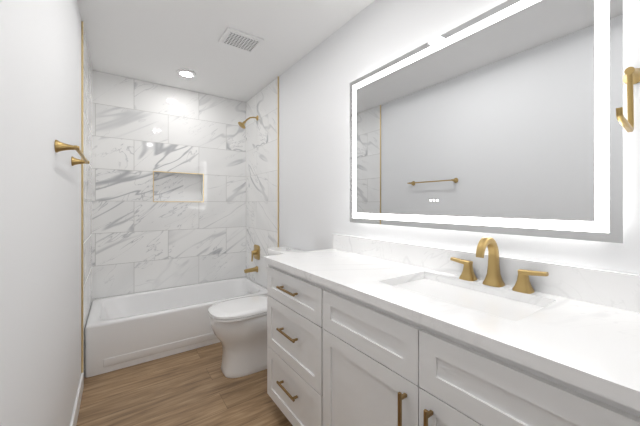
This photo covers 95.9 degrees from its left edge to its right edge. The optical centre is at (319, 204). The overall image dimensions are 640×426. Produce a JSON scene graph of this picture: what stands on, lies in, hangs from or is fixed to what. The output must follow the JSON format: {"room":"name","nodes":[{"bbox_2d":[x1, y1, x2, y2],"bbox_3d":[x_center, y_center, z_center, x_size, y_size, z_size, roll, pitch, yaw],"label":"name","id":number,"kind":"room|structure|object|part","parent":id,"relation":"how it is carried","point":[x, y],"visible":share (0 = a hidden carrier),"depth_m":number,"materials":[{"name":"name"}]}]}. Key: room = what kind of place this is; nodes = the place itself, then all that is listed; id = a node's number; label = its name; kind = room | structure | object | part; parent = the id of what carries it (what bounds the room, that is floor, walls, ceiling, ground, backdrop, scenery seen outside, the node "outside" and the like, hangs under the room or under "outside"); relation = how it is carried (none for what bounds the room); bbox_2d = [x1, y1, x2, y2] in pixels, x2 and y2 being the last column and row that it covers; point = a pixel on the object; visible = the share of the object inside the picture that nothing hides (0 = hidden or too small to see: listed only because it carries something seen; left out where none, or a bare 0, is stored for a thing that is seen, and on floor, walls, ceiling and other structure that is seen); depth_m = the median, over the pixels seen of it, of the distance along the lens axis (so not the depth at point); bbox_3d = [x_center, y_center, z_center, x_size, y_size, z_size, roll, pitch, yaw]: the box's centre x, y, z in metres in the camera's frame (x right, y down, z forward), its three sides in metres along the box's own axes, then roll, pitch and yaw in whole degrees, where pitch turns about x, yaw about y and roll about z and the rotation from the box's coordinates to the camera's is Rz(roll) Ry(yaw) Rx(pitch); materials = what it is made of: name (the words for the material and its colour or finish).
{"room":"bathroom","nodes":[
{"label":"bathroom","id":0,"kind":"room"},
{"bbox_2d":[0,0,80,425],"bbox_3d":[-1.076,0.003,1.068,0.120,2.541,4.463,0,0,-35],"label":"wall","id":1,"kind":"structure","parent":0,"point":[40,222],"depth_m":0.94,"materials":[{"name":"white paint"}]},
{"bbox_2d":[54,140,88,165],"bbox_3d":[-1.194,-0.237,1.408,0.075,0.052,0.565,0,0,-35],"label":"towel rail","id":2,"kind":"object","parent":1,"relation":"attached to","point":[59,146],"visible":1,"depth_m":1.20,"materials":[{"name":"gold metal"}]},
{"bbox_2d":[70,373,83,425],"bbox_3d":[-0.730,1.220,0.689,0.013,0.105,3.206,0,0,-35],"label":"baseboard","id":3,"kind":"structure","parent":1,"relation":"attached to","point":[74,418],"depth_m":1.75,"materials":[{"name":"white wood"}]},
{"bbox_2d":[81,21,82,372],"bbox_3d":[-1.652,0.003,2.007,0.011,2.541,0.011,0,0,-35],"label":"trim","id":4,"kind":"structure","parent":1,"relation":"attached to","point":[81,198],"depth_m":2.00,"materials":[{"name":"gold metal"}]},
{"bbox_2d":[83,25,91,377],"bbox_3d":[-1.907,0.003,2.370,0.008,2.541,0.876,0,0,-35],"label":"tile","id":5,"kind":"structure","parent":1,"relation":"attached to","point":[87,187],"depth_m":2.32,"materials":[{"name":"white tile"}]},
{"bbox_2d":[92,70,245,300],"bbox_3d":[-1.570,0.003,3.207,1.520,2.541,0.110,0,0,-35],"label":"tiled wall","id":6,"kind":"structure","parent":0,"point":[142,131],"depth_m":3.08,"materials":[{"name":"white tile"}]},
{"bbox_2d":[153,171,203,201],"bbox_3d":[-1.539,-0.185,3.163,0.506,0.325,0.009,0,0,-35],"label":"trim","id":7,"kind":"structure","parent":6,"relation":"attached to","point":[177,201],"depth_m":3.15,"materials":[{"name":"gold metal"}]},
{"bbox_2d":[76,342,292,425],"bbox_3d":[-0.404,1.323,1.538,1.760,0.100,4.463,0,0,-35],"label":"floor","id":8,"kind":"structure","parent":0,"point":[195,387],"depth_m":1.91,"materials":[{"name":"brown wood"}]},
{"bbox_2d":[85,277,266,376],"bbox_3d":[-1.319,1.085,2.848,1.502,0.375,0.763,0,0,-35],"label":"bathtub","id":9,"kind":"object","parent":8,"relation":"on","point":[124,331],"visible":0.67,"depth_m":2.47,"materials":[{"name":"white ceramic"}]},
{"bbox_2d":[208,247,303,377],"bbox_3d":[-0.507,0.831,2.330,0.740,0.885,0.444,0,0,-35],"label":"toilet","id":10,"kind":"object","parent":8,"relation":"on","point":[239,327],"visible":0.65,"depth_m":2.14,"materials":[{"name":"white ceramic"}]},
{"bbox_3d":[-0.588,0.809,2.273,0.543,0.054,0.392,0,0,-35],"label":"seat","id":11,"kind":"part","parent":10,"relation":"part of","materials":[{"name":"white plastic"}]},
{"bbox_2d":[263,233,639,425],"bbox_3d":[0.511,0.701,1.040,0.587,1.144,2.260,0,0,-35],"label":"bathroom vanity","id":12,"kind":"object","parent":8,"relation":"on","point":[362,331],"visible":1,"depth_m":0.98,"materials":[{"name":"white wood"}]},
{"bbox_2d":[450,236,548,293],"bbox_3d":[0.672,0.229,1.153,0.161,0.199,0.362,0,0,-35],"label":"faucet","id":13,"kind":"object","parent":12,"relation":"on","point":[491,271],"depth_m":1.16,"materials":[{"name":"gold metal"}]},
{"bbox_2d":[77,0,374,101],"bbox_3d":[-0.404,-1.318,1.538,1.760,0.100,4.463,0,0,-35],"label":"ceiling","id":14,"kind":"structure","parent":0,"point":[161,42],"depth_m":2.18,"materials":[{"name":"white paint"}]},
{"bbox_2d":[176,69,195,77],"bbox_3d":[-1.293,-1.262,2.793,0.176,0.011,0.176,0,0,-35],"label":"recessed light","id":15,"kind":"object","parent":14,"relation":"in","point":[178,71],"visible":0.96,"depth_m":2.76,"materials":[{"name":"white"}]},
{"bbox_2d":[219,27,263,52],"bbox_3d":[-0.609,-1.258,2.234,0.280,0.017,0.230,0,0,-35],"label":"ceiling vent","id":16,"kind":"object","parent":14,"relation":"in","point":[237,39],"visible":1,"depth_m":2.21,"materials":[{"name":"white plastic"}]},
{"bbox_2d":[279,0,639,274],"bbox_3d":[0.269,0.003,2.007,0.120,2.541,4.463,0,0,-35],"label":"wall","id":17,"kind":"structure","parent":0,"point":[314,149],"depth_m":1.90,"materials":[{"name":"white paint"}]},
{"bbox_2d":[246,77,277,288],"bbox_3d":[-0.668,0.003,3.236,0.008,2.541,0.876,0,0,-35],"label":"tile","id":18,"kind":"structure","parent":17,"relation":"attached to","point":[262,182],"depth_m":3.18,"materials":[{"name":"white tile"}]},
{"bbox_2d":[238,115,258,128],"bbox_3d":[-0.804,-0.925,3.229,0.223,0.174,0.096,0,0,-35],"label":"shower","id":19,"kind":"object","parent":18,"relation":"attached to","point":[241,124],"visible":1,"depth_m":3.20,"materials":[{"name":"gold metal"}]},
{"bbox_2d":[244,244,259,272],"bbox_3d":[-0.780,0.622,3.261,0.148,0.311,0.164,0,0,-35],"label":"tub filler","id":20,"kind":"object","parent":18,"relation":"attached to","point":[255,252],"visible":1,"depth_m":3.26,"materials":[{"name":"gold metal"}]},
{"bbox_2d":[278,76,278,246],"bbox_3d":[-0.415,0.003,2.872,0.011,2.541,0.011,0,0,-35],"label":"trim","id":21,"kind":"structure","parent":17,"relation":"attached to","point":[278,161],"depth_m":2.87,"materials":[{"name":"gold metal"}]},
{"bbox_2d":[350,0,622,242],"bbox_3d":[0.580,-0.347,1.426,0.034,0.936,1.283,0,0,-35],"label":"mirror","id":22,"kind":"object","parent":17,"relation":"attached to","point":[501,118],"visible":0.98,"depth_m":1.17,"materials":[{"name":"clear glass"}]},
{"bbox_2d":[616,67,639,131],"bbox_3d":[0.887,-0.317,0.835,0.208,0.204,0.048,0,0,-35],"label":"robe hook","id":23,"kind":"object","parent":17,"relation":"attached to","point":[631,76],"visible":0.98,"depth_m":0.86,"materials":[{"name":"gold metal"}]}
]}

